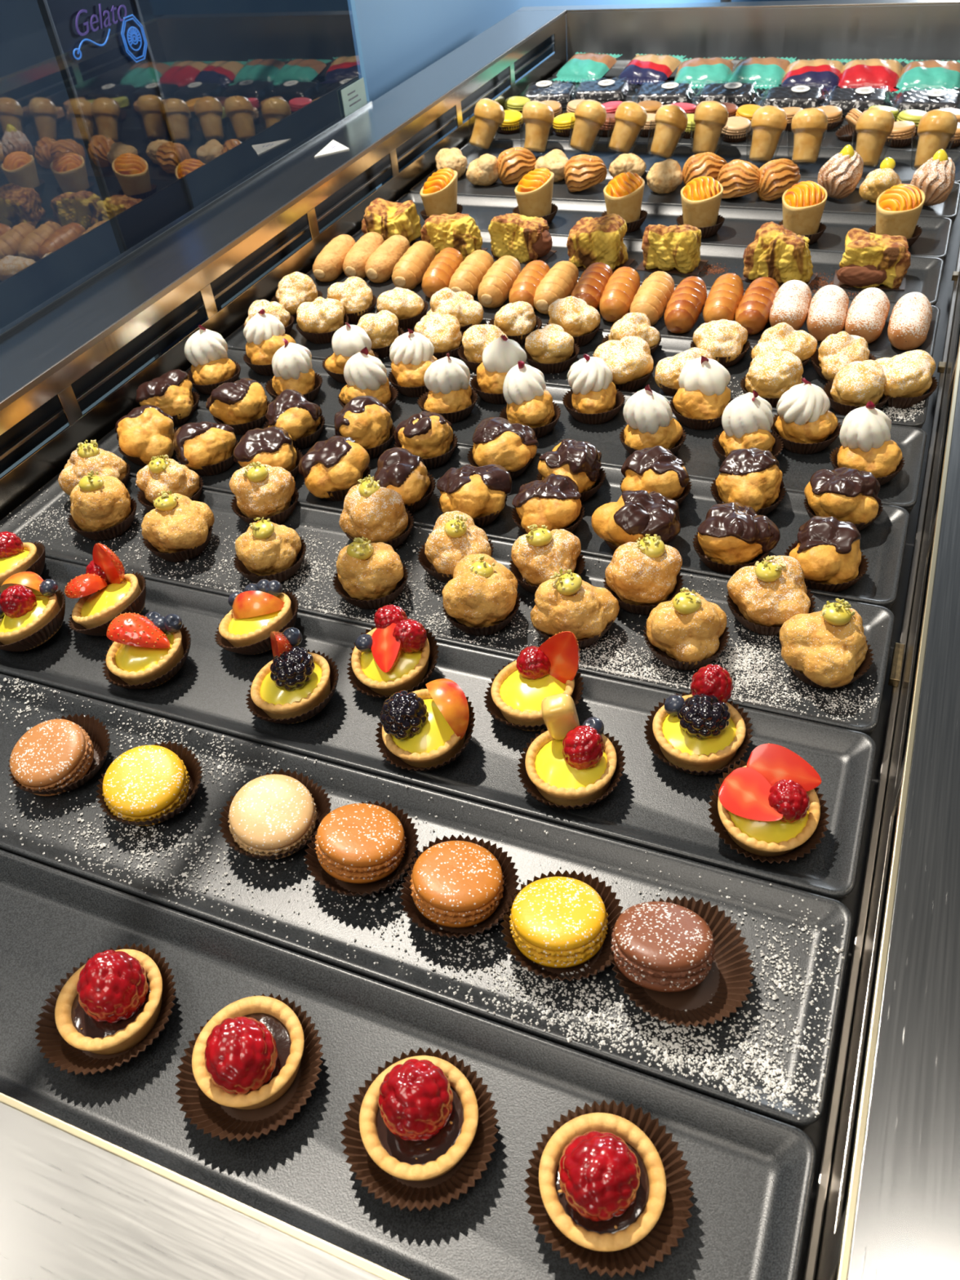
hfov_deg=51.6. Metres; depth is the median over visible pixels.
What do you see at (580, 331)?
paper cup
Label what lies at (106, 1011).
tart
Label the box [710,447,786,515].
cream puff
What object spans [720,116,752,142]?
macaron
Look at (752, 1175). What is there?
serving tray
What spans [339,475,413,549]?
cream puff
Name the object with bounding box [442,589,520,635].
paper cup
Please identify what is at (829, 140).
serving tray
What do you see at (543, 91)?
pack
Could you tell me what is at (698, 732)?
tart
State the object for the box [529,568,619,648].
cream puff
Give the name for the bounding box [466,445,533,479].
paper cup
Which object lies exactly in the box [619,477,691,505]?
paper cup
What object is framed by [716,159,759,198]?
pastry
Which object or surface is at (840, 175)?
pastry
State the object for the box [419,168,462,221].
cone
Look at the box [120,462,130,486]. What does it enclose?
paper cup
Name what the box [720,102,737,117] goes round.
macaron
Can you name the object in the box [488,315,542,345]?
paper cup
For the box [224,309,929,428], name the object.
serving tray
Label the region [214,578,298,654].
tart
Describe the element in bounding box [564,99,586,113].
macaron
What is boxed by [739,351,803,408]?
cream puff
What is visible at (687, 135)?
paper cup
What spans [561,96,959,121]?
serving tray
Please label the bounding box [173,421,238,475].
cream puff
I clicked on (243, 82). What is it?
glass panel
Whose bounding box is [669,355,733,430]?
cream puff
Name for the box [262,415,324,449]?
paper cup
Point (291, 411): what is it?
cream puff
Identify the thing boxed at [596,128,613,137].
paper cup
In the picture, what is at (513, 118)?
macaron
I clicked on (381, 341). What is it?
paper cup
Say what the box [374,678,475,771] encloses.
tart
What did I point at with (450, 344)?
paper cup
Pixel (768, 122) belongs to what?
cake
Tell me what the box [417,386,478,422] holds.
paper cup
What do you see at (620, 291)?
eclair
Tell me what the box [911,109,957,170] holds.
cake
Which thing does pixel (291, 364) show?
cream puff
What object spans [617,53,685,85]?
packet
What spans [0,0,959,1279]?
display case
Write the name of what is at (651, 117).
macaron
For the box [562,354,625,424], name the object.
cream puff
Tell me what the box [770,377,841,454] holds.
cream puff
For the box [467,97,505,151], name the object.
cake
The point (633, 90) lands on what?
serving tray
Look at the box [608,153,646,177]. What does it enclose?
bun
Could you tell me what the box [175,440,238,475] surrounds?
paper cup
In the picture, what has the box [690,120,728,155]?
clear cup
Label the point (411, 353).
cream puff
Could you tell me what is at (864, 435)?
cream puff
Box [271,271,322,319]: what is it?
cream puff
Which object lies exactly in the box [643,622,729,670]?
paper cup
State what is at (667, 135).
clear cup
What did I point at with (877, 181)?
bun
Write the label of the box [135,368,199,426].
cream puff
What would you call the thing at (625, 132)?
clear cup
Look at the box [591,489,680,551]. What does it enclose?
cream puff
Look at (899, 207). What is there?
cone
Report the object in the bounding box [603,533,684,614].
cream puff
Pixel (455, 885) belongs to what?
macaron
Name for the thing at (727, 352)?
paper cup
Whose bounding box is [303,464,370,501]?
paper cup
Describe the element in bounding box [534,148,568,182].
bun
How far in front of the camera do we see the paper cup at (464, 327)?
1.03 m
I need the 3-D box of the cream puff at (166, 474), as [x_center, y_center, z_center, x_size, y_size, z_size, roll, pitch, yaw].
[-0.263,-0.135,0.836,0.056,0.048,0.058,0,42,8]
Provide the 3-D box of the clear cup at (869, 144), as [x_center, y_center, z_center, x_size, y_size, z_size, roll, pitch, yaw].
[0.503,-0.633,1.284,0.051,0.039,0.051,14,22,18]
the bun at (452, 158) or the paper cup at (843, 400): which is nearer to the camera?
the paper cup at (843, 400)
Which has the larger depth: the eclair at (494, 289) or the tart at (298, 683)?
the eclair at (494, 289)
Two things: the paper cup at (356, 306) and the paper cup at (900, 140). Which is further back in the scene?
the paper cup at (900, 140)
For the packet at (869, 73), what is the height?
0.038 m
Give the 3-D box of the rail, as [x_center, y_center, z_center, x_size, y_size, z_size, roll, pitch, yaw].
[-0.099,-0.204,1.138,0.024,1.502,3.500,12,45,20]
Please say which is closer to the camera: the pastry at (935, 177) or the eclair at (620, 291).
the eclair at (620, 291)
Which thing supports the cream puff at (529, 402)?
on the serving tray at (699, 456)
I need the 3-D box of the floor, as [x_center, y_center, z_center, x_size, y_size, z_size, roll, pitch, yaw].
[0.418,-0.368,2.415,9.000,0.050,10.000,12,45,20]
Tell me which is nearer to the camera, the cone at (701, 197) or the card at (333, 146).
the cone at (701, 197)
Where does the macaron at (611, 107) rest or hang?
on the serving tray at (762, 103)
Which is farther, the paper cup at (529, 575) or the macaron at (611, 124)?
the macaron at (611, 124)
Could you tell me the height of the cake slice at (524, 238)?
0.053 m
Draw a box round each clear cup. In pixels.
[467,117,502,151]
[519,124,554,154]
[568,115,605,154]
[606,118,644,154]
[646,120,685,159]
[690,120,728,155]
[746,127,783,163]
[786,127,825,164]
[852,131,892,168]
[911,133,954,170]
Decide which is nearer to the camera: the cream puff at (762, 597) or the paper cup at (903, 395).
the cream puff at (762, 597)
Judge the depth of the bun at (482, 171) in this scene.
1.38 m
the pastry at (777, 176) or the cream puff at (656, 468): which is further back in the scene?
the pastry at (777, 176)
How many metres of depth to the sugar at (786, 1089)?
0.48 m
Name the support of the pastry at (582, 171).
on the serving tray at (853, 202)
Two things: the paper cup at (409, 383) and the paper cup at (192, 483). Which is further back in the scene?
the paper cup at (409, 383)
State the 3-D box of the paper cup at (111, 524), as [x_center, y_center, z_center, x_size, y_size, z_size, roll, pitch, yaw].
[-0.313,-0.101,0.829,0.057,0.016,0.056,-24,45,-18]
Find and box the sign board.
[36,0,221,359]
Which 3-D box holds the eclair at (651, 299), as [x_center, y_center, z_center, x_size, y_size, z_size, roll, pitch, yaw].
[0.178,-0.353,1.032,0.036,0.038,0.082,14,46,21]
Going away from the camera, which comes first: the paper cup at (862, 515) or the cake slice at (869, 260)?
the paper cup at (862, 515)
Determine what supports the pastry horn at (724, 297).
on the serving tray at (882, 346)
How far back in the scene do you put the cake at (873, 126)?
1.26 m
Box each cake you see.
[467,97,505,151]
[519,100,554,154]
[568,99,606,154]
[606,101,647,154]
[646,104,688,159]
[690,100,728,155]
[746,105,786,163]
[786,107,827,164]
[852,107,894,168]
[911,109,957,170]
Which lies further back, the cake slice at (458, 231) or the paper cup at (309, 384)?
the cake slice at (458, 231)
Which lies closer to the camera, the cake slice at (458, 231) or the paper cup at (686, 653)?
the paper cup at (686, 653)
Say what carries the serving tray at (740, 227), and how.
on the display case
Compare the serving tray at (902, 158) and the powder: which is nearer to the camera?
the powder
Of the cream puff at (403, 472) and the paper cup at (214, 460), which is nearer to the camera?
the cream puff at (403, 472)
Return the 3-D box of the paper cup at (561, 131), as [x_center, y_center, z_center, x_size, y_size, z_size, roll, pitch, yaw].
[0.135,-0.791,1.537,0.050,0.013,0.049,0,42,8]
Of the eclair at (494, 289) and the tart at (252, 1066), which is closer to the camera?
the tart at (252, 1066)
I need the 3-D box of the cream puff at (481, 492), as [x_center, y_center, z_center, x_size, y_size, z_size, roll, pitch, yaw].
[-0.006,-0.117,0.787,0.060,0.041,0.059,12,45,20]
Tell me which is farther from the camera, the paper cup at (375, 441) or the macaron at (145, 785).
the paper cup at (375, 441)
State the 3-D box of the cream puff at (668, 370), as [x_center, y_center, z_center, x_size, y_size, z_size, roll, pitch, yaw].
[0.188,-0.245,0.905,0.056,0.040,0.058,12,45,20]
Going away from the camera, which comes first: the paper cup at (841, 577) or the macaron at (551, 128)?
the paper cup at (841, 577)
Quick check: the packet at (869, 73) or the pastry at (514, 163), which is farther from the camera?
the packet at (869, 73)
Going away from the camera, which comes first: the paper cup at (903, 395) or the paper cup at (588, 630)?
the paper cup at (588, 630)
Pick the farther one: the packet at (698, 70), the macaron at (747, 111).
the packet at (698, 70)
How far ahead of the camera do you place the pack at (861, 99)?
1.47 m
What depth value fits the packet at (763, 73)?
1.59 m
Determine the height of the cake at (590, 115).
0.071 m
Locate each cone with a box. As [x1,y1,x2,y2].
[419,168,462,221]
[512,168,558,224]
[600,171,647,232]
[675,176,724,238]
[777,181,827,244]
[868,183,925,247]
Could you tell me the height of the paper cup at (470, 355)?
0.017 m
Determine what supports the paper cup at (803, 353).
on the cream puff at (782, 336)
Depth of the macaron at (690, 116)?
1.46 m
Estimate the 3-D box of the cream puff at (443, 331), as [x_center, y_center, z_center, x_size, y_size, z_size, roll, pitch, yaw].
[-0.041,-0.307,1.003,0.056,0.041,0.057,26,51,31]
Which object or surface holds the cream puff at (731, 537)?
on the serving tray at (882, 542)
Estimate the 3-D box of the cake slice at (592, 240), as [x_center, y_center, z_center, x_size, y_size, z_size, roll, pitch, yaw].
[0.135,-0.454,1.135,0.072,0.055,0.049,16,47,24]
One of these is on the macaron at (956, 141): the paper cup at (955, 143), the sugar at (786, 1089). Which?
the paper cup at (955, 143)
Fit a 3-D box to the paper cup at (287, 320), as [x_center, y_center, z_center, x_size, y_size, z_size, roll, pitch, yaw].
[-0.228,-0.339,1.082,0.057,0.016,0.056,-1,42,6]
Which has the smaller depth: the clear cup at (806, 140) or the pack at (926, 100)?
the clear cup at (806, 140)
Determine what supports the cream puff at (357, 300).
on the serving tray at (668, 346)
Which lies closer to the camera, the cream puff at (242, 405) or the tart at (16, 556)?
the tart at (16, 556)
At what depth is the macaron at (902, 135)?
1.35 m
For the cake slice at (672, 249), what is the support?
on the serving tray at (924, 274)
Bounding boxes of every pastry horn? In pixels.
[312,234,355,282]
[342,231,384,279]
[364,235,409,283]
[533,261,578,315]
[663,275,706,333]
[702,273,743,323]
[734,276,778,334]
[768,280,811,330]
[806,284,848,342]
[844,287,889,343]
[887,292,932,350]
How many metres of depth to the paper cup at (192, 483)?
0.83 m
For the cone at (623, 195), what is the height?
0.062 m
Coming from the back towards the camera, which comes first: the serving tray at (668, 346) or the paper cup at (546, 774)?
the serving tray at (668, 346)
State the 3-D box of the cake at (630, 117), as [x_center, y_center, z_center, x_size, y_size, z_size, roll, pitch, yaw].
[0.207,-0.728,1.414,0.061,0.070,0.050,-15,42,-9]
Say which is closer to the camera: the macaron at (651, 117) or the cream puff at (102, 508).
the cream puff at (102, 508)
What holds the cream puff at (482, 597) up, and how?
on the serving tray at (873, 617)
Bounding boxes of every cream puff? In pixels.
[57,439,130,495]
[66,470,137,540]
[115,404,176,466]
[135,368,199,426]
[135,454,203,511]
[141,490,214,562]
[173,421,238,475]
[184,324,240,395]
[205,377,270,435]
[229,461,298,524]
[233,426,302,478]
[233,516,306,582]
[242,299,294,334]
[243,308,296,375]
[262,389,324,449]
[264,337,322,402]
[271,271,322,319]
[295,297,348,343]
[298,435,370,501]
[321,322,378,383]
[326,276,377,324]
[332,537,408,608]
[333,395,395,458]
[337,346,398,410]
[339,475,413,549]
[356,310,404,358]
[373,447,435,513]
[375,287,428,329]
[387,328,437,397]
[393,411,457,469]
[413,311,463,359]
[417,353,478,422]
[417,510,493,582]
[426,287,483,333]
[436,463,511,528]
[441,553,520,635]
[457,324,507,372]
[466,417,539,479]
[470,334,526,404]
[488,301,542,345]
[498,360,560,438]
[509,524,586,594]
[511,473,584,533]
[523,323,579,373]
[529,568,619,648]
[536,438,606,502]
[545,296,600,346]
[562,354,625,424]
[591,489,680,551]
[593,336,654,391]
[601,312,661,355]
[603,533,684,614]
[618,384,686,454]
[619,445,691,505]
[643,586,729,670]
[654,346,713,396]
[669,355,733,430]
[689,319,750,368]
[693,502,780,574]
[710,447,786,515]
[711,390,783,462]
[726,555,815,635]
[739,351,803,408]
[749,322,817,367]
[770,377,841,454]
[779,598,874,688]
[784,515,868,592]
[803,466,883,531]
[810,331,876,382]
[822,360,890,415]
[829,400,904,486]
[875,349,937,408]
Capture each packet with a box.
[551,52,622,83]
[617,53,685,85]
[674,56,736,89]
[728,56,796,89]
[781,58,847,92]
[838,57,905,92]
[893,59,959,93]
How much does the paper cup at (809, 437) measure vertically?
0.017 m
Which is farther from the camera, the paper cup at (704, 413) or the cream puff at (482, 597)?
the paper cup at (704, 413)
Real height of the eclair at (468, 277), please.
0.038 m
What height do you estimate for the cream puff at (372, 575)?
0.050 m
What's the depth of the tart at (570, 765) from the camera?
0.57 m
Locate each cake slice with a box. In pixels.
[361,197,422,246]
[420,212,487,260]
[488,213,556,263]
[566,213,635,272]
[635,224,707,275]
[741,221,817,286]
[832,228,911,290]
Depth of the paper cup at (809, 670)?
0.61 m
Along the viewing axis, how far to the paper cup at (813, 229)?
1.13 m
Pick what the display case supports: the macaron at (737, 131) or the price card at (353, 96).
the price card at (353, 96)
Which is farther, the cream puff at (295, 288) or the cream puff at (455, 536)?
the cream puff at (295, 288)
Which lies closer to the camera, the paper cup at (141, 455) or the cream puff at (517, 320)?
the paper cup at (141, 455)
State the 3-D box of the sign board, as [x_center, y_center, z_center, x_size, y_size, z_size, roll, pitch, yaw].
[-0.416,-0.376,1.521,0.010,1.300,0.160,12,45,20]
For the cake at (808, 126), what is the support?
on the serving tray at (902, 158)
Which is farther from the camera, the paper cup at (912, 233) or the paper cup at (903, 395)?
the paper cup at (912, 233)
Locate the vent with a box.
[0,33,554,474]
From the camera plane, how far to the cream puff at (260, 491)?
0.80 m
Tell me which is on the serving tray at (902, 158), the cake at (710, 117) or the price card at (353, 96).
the cake at (710, 117)
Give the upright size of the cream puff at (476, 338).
0.043 m
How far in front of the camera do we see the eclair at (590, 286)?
1.05 m
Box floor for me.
[0,188,376,478]
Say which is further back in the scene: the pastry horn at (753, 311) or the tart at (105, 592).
the pastry horn at (753, 311)
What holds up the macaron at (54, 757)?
on the serving tray at (551, 851)
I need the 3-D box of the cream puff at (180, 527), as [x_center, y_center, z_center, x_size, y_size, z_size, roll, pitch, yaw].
[-0.239,-0.094,0.786,0.060,0.051,0.058,12,45,20]
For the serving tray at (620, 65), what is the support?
on the display case
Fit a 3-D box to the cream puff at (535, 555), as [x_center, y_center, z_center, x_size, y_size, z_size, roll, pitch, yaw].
[0.048,-0.062,0.715,0.056,0.048,0.057,0,42,7]
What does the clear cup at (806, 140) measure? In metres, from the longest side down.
0.051 x 0.051 x 0.039 m
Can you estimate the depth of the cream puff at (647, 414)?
0.82 m
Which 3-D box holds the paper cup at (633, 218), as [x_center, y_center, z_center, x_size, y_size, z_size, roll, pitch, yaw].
[0.178,-0.518,1.226,0.057,0.017,0.054,-5,42,2]
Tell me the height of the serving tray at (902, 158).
0.018 m
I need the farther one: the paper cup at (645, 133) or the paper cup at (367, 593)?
the paper cup at (645, 133)
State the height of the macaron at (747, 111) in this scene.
0.026 m
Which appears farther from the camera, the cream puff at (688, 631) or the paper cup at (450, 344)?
the paper cup at (450, 344)
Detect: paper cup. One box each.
[66,496,137,540]
[67,571,146,635]
[117,426,176,466]
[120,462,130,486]
[137,473,203,511]
[142,525,213,562]
[172,391,199,426]
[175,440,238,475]
[186,360,240,395]
[213,399,270,435]
[231,487,298,524]
[239,445,302,478]
[242,314,294,334]
[243,352,274,375]
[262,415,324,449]
[264,372,322,402]
[271,289,322,319]
[295,312,348,343]
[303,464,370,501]
[321,351,378,383]
[332,560,408,608]
[333,424,395,458]
[337,384,398,410]
[343,508,413,549]
[345,293,377,324]
[370,326,404,358]
[387,369,428,397]
[393,433,457,469]
[404,472,435,513]
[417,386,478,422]
[417,537,493,582]
[420,203,462,221]
[433,330,463,359]
[437,495,507,528]
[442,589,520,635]
[457,345,480,372]
[459,324,471,333]
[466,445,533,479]
[470,373,506,404]
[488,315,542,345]
[497,120,524,133]
[498,401,560,438]
[509,551,586,594]
[511,504,584,533]
[512,203,558,224]
[517,728,626,809]
[523,342,579,373]
[529,614,613,648]
[536,467,606,502]
[545,320,600,346]
[551,125,573,137]
[562,388,625,424]
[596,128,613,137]
[600,208,647,232]
[601,333,661,355]
[603,572,684,614]
[604,539,617,551]
[614,364,654,391]
[618,424,686,454]
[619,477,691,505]
[638,128,655,137]
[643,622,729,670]
[658,382,678,396]
[669,396,733,430]
[675,213,724,238]
[680,130,694,138]
[689,338,750,368]
[693,532,768,574]
[710,475,786,515]
[711,431,783,462]
[720,128,752,142]
[726,586,815,635]
[739,374,803,408]
[749,344,810,367]
[770,412,841,454]
[777,219,826,244]
[781,640,874,688]
[784,123,791,131]
[784,540,868,592]
[803,496,883,531]
[810,346,876,382]
[822,379,890,415]
[826,116,844,130]
[829,445,904,486]
[835,123,857,142]
[868,224,922,247]
[880,374,937,408]
[884,132,917,147]
[946,139,959,148]
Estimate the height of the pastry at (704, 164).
0.044 m
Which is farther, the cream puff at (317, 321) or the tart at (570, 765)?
the cream puff at (317, 321)
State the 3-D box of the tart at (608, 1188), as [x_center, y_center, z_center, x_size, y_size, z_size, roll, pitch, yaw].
[0.053,0.220,0.407,0.069,0.041,0.069,21,49,27]
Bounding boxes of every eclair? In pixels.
[391,240,435,289]
[421,247,463,297]
[448,249,493,297]
[477,255,520,308]
[508,260,550,310]
[570,262,613,310]
[599,266,639,322]
[630,271,674,326]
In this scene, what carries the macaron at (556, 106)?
on the serving tray at (762, 103)
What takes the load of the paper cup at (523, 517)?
on the cream puff at (553, 501)
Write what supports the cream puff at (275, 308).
on the serving tray at (668, 346)
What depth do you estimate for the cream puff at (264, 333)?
1.00 m
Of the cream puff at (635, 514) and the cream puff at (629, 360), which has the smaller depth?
the cream puff at (635, 514)
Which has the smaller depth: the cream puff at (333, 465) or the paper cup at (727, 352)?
the cream puff at (333, 465)
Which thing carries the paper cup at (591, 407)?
on the cream puff at (593, 398)
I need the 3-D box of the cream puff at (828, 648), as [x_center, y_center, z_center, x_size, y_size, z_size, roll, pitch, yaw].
[0.218,-0.002,0.620,0.056,0.054,0.055,-28,46,-22]
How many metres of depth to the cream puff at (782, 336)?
0.90 m
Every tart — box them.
[0,531,45,593]
[0,571,65,651]
[34,942,176,1075]
[64,542,146,635]
[102,611,191,688]
[175,993,324,1142]
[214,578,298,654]
[245,626,338,724]
[340,1047,498,1211]
[346,604,439,698]
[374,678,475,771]
[484,631,584,731]
[517,693,626,809]
[524,1099,694,1278]
[643,664,753,775]
[707,742,829,863]
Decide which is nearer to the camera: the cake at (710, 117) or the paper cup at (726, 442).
the paper cup at (726, 442)
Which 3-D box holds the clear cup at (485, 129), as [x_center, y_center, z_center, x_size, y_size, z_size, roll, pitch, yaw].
[0.003,-0.759,1.491,0.051,0.039,0.051,21,23,10]
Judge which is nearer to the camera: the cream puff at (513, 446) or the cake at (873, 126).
the cream puff at (513, 446)
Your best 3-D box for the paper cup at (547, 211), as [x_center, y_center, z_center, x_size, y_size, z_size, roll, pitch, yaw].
[0.071,-0.541,1.266,0.058,0.017,0.057,-28,46,-22]
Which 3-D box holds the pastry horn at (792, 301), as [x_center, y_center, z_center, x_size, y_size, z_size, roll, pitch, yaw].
[0.309,-0.330,0.988,0.037,0.039,0.068,12,45,19]
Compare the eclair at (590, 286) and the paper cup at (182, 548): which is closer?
the paper cup at (182, 548)
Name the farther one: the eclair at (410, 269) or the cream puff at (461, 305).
the eclair at (410, 269)
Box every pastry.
[497,146,536,184]
[564,154,607,191]
[682,151,727,186]
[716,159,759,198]
[755,158,800,200]
[817,144,863,199]
[910,149,955,205]
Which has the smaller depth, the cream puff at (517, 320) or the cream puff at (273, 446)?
the cream puff at (273, 446)
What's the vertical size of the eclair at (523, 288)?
0.039 m
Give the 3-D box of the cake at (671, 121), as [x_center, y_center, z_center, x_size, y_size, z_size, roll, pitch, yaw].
[0.260,-0.707,1.385,0.060,0.070,0.050,-13,42,-7]
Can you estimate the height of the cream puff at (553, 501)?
0.039 m
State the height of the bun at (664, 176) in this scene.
0.038 m
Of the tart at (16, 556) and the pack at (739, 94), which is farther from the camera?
the pack at (739, 94)
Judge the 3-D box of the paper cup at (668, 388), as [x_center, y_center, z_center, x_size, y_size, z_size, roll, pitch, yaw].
[0.189,-0.237,0.913,0.056,0.017,0.058,21,49,27]
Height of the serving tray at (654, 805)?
0.018 m
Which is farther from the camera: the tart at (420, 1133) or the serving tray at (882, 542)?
the serving tray at (882, 542)
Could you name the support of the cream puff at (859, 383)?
on the serving tray at (668, 346)
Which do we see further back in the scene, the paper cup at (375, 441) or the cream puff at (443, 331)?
the cream puff at (443, 331)
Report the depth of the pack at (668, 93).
1.58 m
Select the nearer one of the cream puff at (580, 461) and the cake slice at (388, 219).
the cream puff at (580, 461)
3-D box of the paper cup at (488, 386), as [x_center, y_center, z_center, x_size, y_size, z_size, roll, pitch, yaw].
[0.020,-0.239,0.938,0.058,0.017,0.056,-3,42,4]
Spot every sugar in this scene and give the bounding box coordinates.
[0,484,883,720]
[0,677,845,1119]
[383,354,924,422]
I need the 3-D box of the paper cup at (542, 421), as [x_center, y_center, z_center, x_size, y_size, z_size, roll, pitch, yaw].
[0.045,-0.196,0.887,0.055,0.017,0.056,3,43,11]
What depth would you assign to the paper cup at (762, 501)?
0.75 m
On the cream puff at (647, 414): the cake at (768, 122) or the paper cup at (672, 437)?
the paper cup at (672, 437)
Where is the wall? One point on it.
(394, 41)
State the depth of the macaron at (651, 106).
1.53 m
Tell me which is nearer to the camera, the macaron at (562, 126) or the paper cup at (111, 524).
the paper cup at (111, 524)
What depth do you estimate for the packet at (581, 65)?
1.72 m
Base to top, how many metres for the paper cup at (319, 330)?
0.017 m
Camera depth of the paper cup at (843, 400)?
0.85 m
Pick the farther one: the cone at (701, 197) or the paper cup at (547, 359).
the cone at (701, 197)
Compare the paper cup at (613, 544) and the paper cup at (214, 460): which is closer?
the paper cup at (613, 544)
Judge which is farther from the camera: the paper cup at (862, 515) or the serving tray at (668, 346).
the serving tray at (668, 346)
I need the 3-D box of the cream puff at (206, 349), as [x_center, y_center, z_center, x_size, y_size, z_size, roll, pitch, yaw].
[-0.270,-0.281,0.989,0.056,0.062,0.057,-17,43,-11]
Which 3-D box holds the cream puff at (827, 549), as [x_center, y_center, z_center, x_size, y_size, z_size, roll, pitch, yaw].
[0.241,-0.061,0.690,0.056,0.045,0.057,-23,44,-17]
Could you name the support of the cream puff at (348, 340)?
on the serving tray at (699, 456)
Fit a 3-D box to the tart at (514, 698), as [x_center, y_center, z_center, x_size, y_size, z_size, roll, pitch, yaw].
[0.033,0.022,0.615,0.062,0.059,0.063,8,44,16]
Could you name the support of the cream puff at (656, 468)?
on the serving tray at (882, 542)
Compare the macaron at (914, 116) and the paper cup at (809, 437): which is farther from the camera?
the macaron at (914, 116)
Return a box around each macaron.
[8,713,110,795]
[95,741,202,826]
[217,768,331,859]
[303,800,418,897]
[400,834,519,938]
[497,110,524,133]
[500,869,623,981]
[503,96,530,114]
[541,100,563,116]
[548,124,553,134]
[551,112,575,137]
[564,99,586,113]
[596,113,615,137]
[601,101,622,114]
[610,895,755,1027]
[637,100,662,113]
[638,113,656,137]
[671,102,696,114]
[680,113,695,138]
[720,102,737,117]
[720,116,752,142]
[735,104,761,122]
[781,106,803,131]
[817,105,844,130]
[835,108,862,142]
[868,105,898,120]
[884,120,917,147]
[894,109,926,133]
[939,107,959,122]
[946,122,959,148]
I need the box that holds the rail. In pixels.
[720,0,731,2]
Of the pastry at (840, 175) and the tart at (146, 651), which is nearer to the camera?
the tart at (146, 651)
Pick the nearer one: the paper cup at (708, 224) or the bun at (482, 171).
the paper cup at (708, 224)
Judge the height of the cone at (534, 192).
0.063 m
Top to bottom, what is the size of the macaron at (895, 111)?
0.026 m
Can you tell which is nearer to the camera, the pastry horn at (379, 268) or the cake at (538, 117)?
the pastry horn at (379, 268)
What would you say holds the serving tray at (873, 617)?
on the display case
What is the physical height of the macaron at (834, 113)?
0.026 m
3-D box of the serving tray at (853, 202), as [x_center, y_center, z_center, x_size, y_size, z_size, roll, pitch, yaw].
[0.246,-0.584,1.303,0.703,0.018,0.118,12,45,20]
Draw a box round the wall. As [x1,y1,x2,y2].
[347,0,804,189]
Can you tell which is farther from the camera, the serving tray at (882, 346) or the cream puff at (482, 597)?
the serving tray at (882, 346)
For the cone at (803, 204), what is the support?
on the serving tray at (740, 227)
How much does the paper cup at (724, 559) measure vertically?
0.017 m
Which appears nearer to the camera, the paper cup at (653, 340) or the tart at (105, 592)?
the tart at (105, 592)
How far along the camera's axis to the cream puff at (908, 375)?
0.84 m
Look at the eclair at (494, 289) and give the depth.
1.08 m
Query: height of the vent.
0.043 m
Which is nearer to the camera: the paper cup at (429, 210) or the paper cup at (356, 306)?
the paper cup at (356, 306)
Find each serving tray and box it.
[0,471,894,735]
[0,557,876,902]
[0,673,852,1130]
[0,849,816,1279]
[97,408,909,609]
[185,348,926,513]
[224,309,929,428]
[306,268,940,357]
[351,226,943,306]
[395,192,952,261]
[409,164,959,225]
[459,139,959,183]
[493,116,959,151]
[545,76,959,99]
[551,59,959,76]
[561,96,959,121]
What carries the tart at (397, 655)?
on the serving tray at (654, 805)
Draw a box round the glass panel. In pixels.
[0,0,359,328]
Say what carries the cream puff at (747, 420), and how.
on the serving tray at (699, 456)
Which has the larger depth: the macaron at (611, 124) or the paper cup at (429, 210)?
the macaron at (611, 124)
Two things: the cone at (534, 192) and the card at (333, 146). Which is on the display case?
the card at (333, 146)
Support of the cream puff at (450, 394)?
on the serving tray at (699, 456)
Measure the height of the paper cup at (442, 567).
0.017 m
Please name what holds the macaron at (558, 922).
on the serving tray at (551, 851)
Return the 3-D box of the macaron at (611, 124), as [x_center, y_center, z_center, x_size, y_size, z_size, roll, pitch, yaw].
[0.195,-0.786,1.515,0.049,0.026,0.048,12,45,20]
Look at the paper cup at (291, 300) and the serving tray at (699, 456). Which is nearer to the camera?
the serving tray at (699, 456)
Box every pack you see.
[521,80,574,109]
[571,77,633,103]
[632,80,698,105]
[693,80,758,107]
[759,83,828,109]
[822,85,894,117]
[891,86,959,113]
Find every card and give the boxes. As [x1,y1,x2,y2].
[314,139,349,157]
[340,77,367,116]
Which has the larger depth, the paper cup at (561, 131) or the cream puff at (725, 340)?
the paper cup at (561, 131)
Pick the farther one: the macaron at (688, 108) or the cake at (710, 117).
the macaron at (688, 108)
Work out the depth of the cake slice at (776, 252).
1.05 m
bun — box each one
[435,147,467,178]
[466,153,498,186]
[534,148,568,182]
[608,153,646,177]
[646,159,683,193]
[858,157,902,203]
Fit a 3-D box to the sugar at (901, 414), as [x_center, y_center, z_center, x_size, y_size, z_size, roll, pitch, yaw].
[0.105,-0.257,0.952,0.606,0.011,0.109,9,44,17]
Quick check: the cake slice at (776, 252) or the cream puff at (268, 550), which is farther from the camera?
the cake slice at (776, 252)
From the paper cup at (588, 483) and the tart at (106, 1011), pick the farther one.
the paper cup at (588, 483)
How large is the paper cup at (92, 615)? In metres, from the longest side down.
0.065 x 0.065 x 0.017 m
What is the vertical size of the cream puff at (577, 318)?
0.046 m
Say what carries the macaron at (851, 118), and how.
on the serving tray at (829, 140)
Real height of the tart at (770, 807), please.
0.046 m

